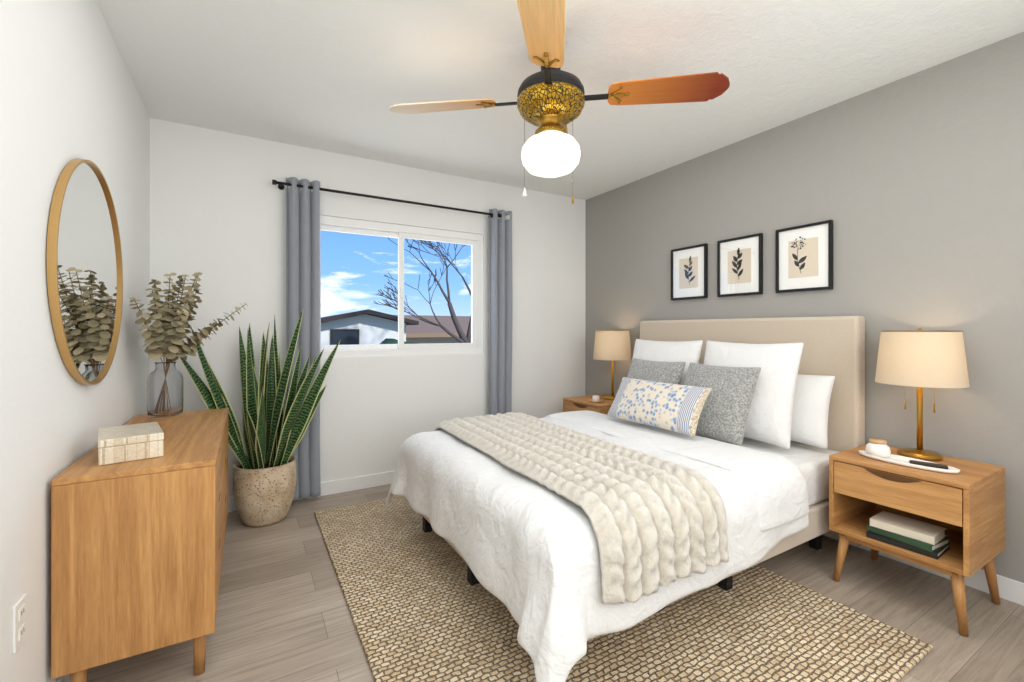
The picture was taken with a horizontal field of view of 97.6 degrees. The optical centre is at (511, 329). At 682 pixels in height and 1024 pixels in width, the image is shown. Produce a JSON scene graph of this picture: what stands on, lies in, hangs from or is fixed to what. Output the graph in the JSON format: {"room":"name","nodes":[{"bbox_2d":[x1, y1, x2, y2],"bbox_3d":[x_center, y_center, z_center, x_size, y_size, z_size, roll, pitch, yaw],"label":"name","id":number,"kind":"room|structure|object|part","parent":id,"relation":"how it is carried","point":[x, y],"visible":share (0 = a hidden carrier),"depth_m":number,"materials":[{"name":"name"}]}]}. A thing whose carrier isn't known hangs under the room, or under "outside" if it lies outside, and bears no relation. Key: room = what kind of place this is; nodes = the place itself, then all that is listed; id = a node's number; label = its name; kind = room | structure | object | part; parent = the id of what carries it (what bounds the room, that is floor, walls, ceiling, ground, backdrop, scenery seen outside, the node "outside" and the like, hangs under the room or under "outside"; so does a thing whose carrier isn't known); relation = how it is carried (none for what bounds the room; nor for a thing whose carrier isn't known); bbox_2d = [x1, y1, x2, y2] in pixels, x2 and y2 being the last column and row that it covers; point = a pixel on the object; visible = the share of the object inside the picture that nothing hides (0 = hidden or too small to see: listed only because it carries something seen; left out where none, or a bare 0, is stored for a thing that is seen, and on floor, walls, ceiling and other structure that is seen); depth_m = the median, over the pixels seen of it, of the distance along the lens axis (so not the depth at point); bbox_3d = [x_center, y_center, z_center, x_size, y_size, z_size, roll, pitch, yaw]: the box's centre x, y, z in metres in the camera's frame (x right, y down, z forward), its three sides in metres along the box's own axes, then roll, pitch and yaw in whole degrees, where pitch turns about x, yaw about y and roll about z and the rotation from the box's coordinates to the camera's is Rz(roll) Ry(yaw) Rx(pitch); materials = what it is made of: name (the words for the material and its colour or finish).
{"room":"bedroom","nodes":[
{"label":"bedroom","id":0,"kind":"room"},
{"bbox_2d":[0,0,149,681],"bbox_3d":[-1.269,-0.050,1.057,0.100,2.440,3.910,0,0,-31],"label":"wall","id":1,"kind":"structure","parent":0,"point":[68,92],"depth_m":1.30,"materials":[{"name":"white paint"}]},
{"bbox_2d":[12,593,26,653],"bbox_3d":[-1.260,0.750,1.149,0.008,0.116,0.072,0,0,-31],"label":"electrical outlet","id":2,"kind":"object","parent":1,"relation":"attached to","point":[19,622],"visible":1,"depth_m":1.14,"materials":[{"name":"white plastic"}]},
{"bbox_2d":[56,674,69,681],"bbox_3d":[-1.221,1.123,1.086,0.013,0.095,3.710,0,0,-30],"label":"baseboard","id":3,"kind":"structure","parent":1,"relation":"attached to","point":[66,678],"depth_m":1.40,"materials":[{"name":"white"}]},
{"bbox_2d":[46,159,122,384],"bbox_3d":[-1.547,-0.205,1.654,0.021,0.810,0.810,0,0,-31],"label":"mirror","id":4,"kind":"object","parent":1,"relation":"attached to","point":[84,273],"visible":1,"depth_m":1.57,"materials":[{"name":"gold metal"}]},
{"bbox_2d":[129,272,246,417],"bbox_3d":[-1.680,0.066,2.390,0.466,0.737,0.597,0,0,-31],"label":"vase","id":5,"kind":"object","parent":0,"point":[165,334],"visible":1,"depth_m":2.22,"materials":[{"name":"clear glass"}]},
{"bbox_2d":[150,118,585,496],"bbox_3d":[-0.760,-0.050,3.591,3.350,2.440,0.140,0,0,-31],"label":"wall","id":6,"kind":"structure","parent":0,"point":[218,210],"depth_m":3.28,"materials":[{"name":"white paint"}]},
{"bbox_2d":[228,471,394,511],"bbox_3d":[-0.716,1.123,3.527,3.300,0.095,0.013,0,0,-30],"label":"baseboard","id":7,"kind":"structure","parent":6,"relation":"attached to","point":[385,478],"depth_m":3.26,"materials":[{"name":"white paint"}]},
{"bbox_2d":[272,177,512,500],"bbox_3d":[-0.796,0.060,3.419,1.826,2.150,0.118,0,0,-31],"label":"curtains","id":8,"kind":"object","parent":6,"relation":"attached to","point":[303,260],"visible":0.77,"depth_m":3.05,"materials":[{"name":"grey fabric"}]},
{"bbox_2d":[320,215,483,358],"bbox_3d":[-0.865,-0.305,3.498,1.395,1.020,0.084,0,0,-31],"label":"window","id":9,"kind":"structure","parent":6,"relation":"in","point":[390,289],"depth_m":3.48,"materials":[{"name":"white plastic"}]},
{"bbox_2d":[87,484,1023,681],"bbox_3d":[0.217,1.200,1.933,3.550,0.060,3.910,0,0,-31],"label":"floor","id":10,"kind":"structure","parent":0,"point":[283,613],"depth_m":1.85,"materials":[{"name":"brown wood"}]},
{"bbox_2d":[51,408,228,681],"bbox_3d":[-1.460,0.801,1.902,0.400,0.733,1.160,0,0,-31],"label":"dresser","id":11,"kind":"object","parent":10,"relation":"on","point":[137,548],"visible":1,"depth_m":1.41,"materials":[{"name":"brown wood"}]},
{"bbox_2d":[98,422,163,465],"bbox_3d":[-1.344,0.393,1.578,0.167,0.082,0.255,0,0,-43],"label":"box","id":12,"kind":"object","parent":11,"relation":"on","point":[125,443],"visible":1,"depth_m":1.50,"materials":[{"name":"tile"}]},
{"bbox_2d":[180,307,340,526],"bbox_3d":[-1.453,0.514,2.626,0.865,1.308,0.644,0,0,-31],"label":"potted plant","id":13,"kind":"object","parent":10,"relation":"on","point":[264,479],"visible":1,"depth_m":2.68,"materials":[{"name":"plant"}]},
{"bbox_2d":[563,394,613,414],"bbox_3d":[0.752,0.878,3.783,0.450,0.585,0.475,0,0,-31],"label":"nightstand","id":14,"kind":"object","parent":10,"relation":"on","point":[578,403],"visible":0.23,"depth_m":3.70,"materials":[{"name":"brown wood"}]},
{"bbox_2d":[588,395,602,402],"bbox_3d":[0.684,0.560,3.652,0.120,0.048,0.120,0,0,-31],"label":"dish","id":15,"kind":"object","parent":14,"relation":"on","point":[595,399],"visible":1,"depth_m":3.63,"materials":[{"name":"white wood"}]},
{"bbox_2d":[593,329,631,399],"bbox_3d":[0.858,0.287,3.830,0.324,0.594,0.324,0,0,-31],"label":"lamp","id":16,"kind":"object","parent":14,"relation":"on","point":[612,345],"visible":0.9,"depth_m":3.71,"materials":[{"name":"beige fabric"}]},
{"bbox_2d":[314,496,932,681],"bbox_3d":[0.142,1.162,2.248,1.800,0.014,2.470,0,0,-31],"label":"rug","id":17,"kind":"object","parent":10,"relation":"on","point":[421,609],"visible":0.56,"depth_m":1.73,"materials":[{"name":"wicker"}]},
{"bbox_2d":[386,316,864,681],"bbox_3d":[0.581,0.546,2.493,2.125,1.243,1.714,0,0,-31],"label":"bed","id":18,"kind":"object","parent":10,"relation":"on","point":[695,459],"visible":1,"depth_m":1.97,"materials":[{"name":"beige fabric"}]},
{"bbox_2d":[432,412,728,604],"bbox_3d":[0.156,0.693,2.243,0.680,0.315,1.714,0,0,-30],"label":"throw","id":19,"kind":"object","parent":18,"relation":"on","point":[647,521],"depth_m":1.61,"materials":[{"name":"fabric"}]},
{"bbox_2d":[386,413,808,681],"bbox_3d":[0.291,0.840,2.321,1.472,0.499,1.689,0,0,-30],"label":"duvet","id":20,"kind":"object","parent":18,"relation":"on","point":[570,573],"depth_m":1.61,"materials":[{"name":"white fabric"}]},
{"bbox_2d":[614,358,685,430],"bbox_3d":[0.899,0.407,2.967,0.231,0.438,0.480,0,0,-30],"label":"pillow","id":21,"kind":"object","parent":18,"relation":"on","point":[656,371],"depth_m":2.91,"materials":[{"name":"beige fabric"}]},
{"bbox_2d":[670,362,761,448],"bbox_3d":[1.142,0.407,2.553,0.233,0.438,0.480,0,0,-30],"label":"pillow","id":22,"kind":"object","parent":18,"relation":"on","point":[731,412],"depth_m":2.44,"materials":[{"name":"grey fabric"}]},
{"bbox_3d":[1.456,0.532,3.011,0.090,1.215,1.520,0,0,-30],"label":"headboard","id":23,"kind":"part","parent":18,"relation":"part of","materials":[{"name":"beige fabric"}]},
{"bbox_2d":[829,445,1004,636],"bbox_3d":[1.798,0.878,2.008,0.450,0.585,0.475,0,0,-31],"label":"nightstand","id":24,"kind":"object","parent":10,"relation":"on","point":[965,506],"visible":0.88,"depth_m":1.87,"materials":[{"name":"brown wood"}]},
{"bbox_2d":[866,511,949,558],"bbox_3d":[1.703,0.874,1.932,0.177,0.083,0.243,0,0,-31],"label":"books","id":25,"kind":"object","parent":24,"relation":"in","point":[921,537],"visible":1,"depth_m":1.89,"materials":[{"name":"white paper"}]},
{"bbox_2d":[858,438,959,473],"bbox_3d":[1.722,0.542,1.960,0.116,0.083,0.350,0,0,-31],"label":"tray","id":26,"kind":"object","parent":24,"relation":"on","point":[877,449],"visible":1,"depth_m":2.00,"materials":[{"name":"white ceramic"}]},
{"bbox_2d":[875,328,969,460],"bbox_3d":[1.891,0.287,2.077,0.324,0.594,0.324,0,0,-31],"label":"lamp","id":27,"kind":"object","parent":24,"relation":"on","point":[919,359],"visible":0.98,"depth_m":1.98,"materials":[{"name":"beige fabric"}]},
{"bbox_2d":[95,0,1023,199],"bbox_3d":[0.217,-1.300,1.933,3.550,0.060,3.910,0,0,-31],"label":"ceiling","id":28,"kind":"structure","parent":0,"point":[339,76],"depth_m":2.14,"materials":[{"name":"white paint"}]},
{"bbox_2d":[389,0,729,203],"bbox_3d":[0.171,-0.914,1.981,1.094,0.709,1.094,0,0,-37],"label":"fan","id":29,"kind":"object","parent":28,"relation":"hanging from","point":[552,98],"visible":1,"depth_m":1.88,"materials":[{"name":"brown wood"}]},
{"bbox_2d":[586,32,1023,582],"bbox_3d":[1.704,-0.050,2.808,0.100,2.440,3.910,0,0,-31],"label":"wall","id":30,"kind":"structure","parent":0,"point":[911,186],"depth_m":2.29,"materials":[{"name":"grey paint"}]},
{"bbox_2d":[671,243,707,299],"bbox_3d":[1.316,-0.425,3.340,0.022,0.390,0.310,0,0,-31],"label":"picture","id":31,"kind":"object","parent":30,"relation":"attached to","point":[689,272],"visible":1,"depth_m":3.33,"materials":[{"name":"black paper"}]},
{"bbox_2d":[717,233,762,296],"bbox_3d":[1.519,-0.425,2.995,0.022,0.390,0.310,0,0,-31],"label":"picture","id":32,"kind":"object","parent":30,"relation":"attached to","point":[739,266],"visible":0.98,"depth_m":2.98,"materials":[{"name":"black paper"}]},
{"bbox_2d":[775,220,832,292],"bbox_3d":[1.722,-0.425,2.651,0.022,0.390,0.310,0,0,-31],"label":"picture","id":33,"kind":"object","parent":30,"relation":"attached to","point":[803,257],"visible":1,"depth_m":2.64,"materials":[{"name":"white paper"}]},
{"bbox_2d":[859,545,1023,605],"bbox_3d":[1.655,1.123,2.780,0.013,0.095,3.710,0,0,-30],"label":"baseboard","id":34,"kind":"structure","parent":30,"relation":"attached to","point":[1011,590],"depth_m":2.00,"materials":[{"name":"white"}]}
]}

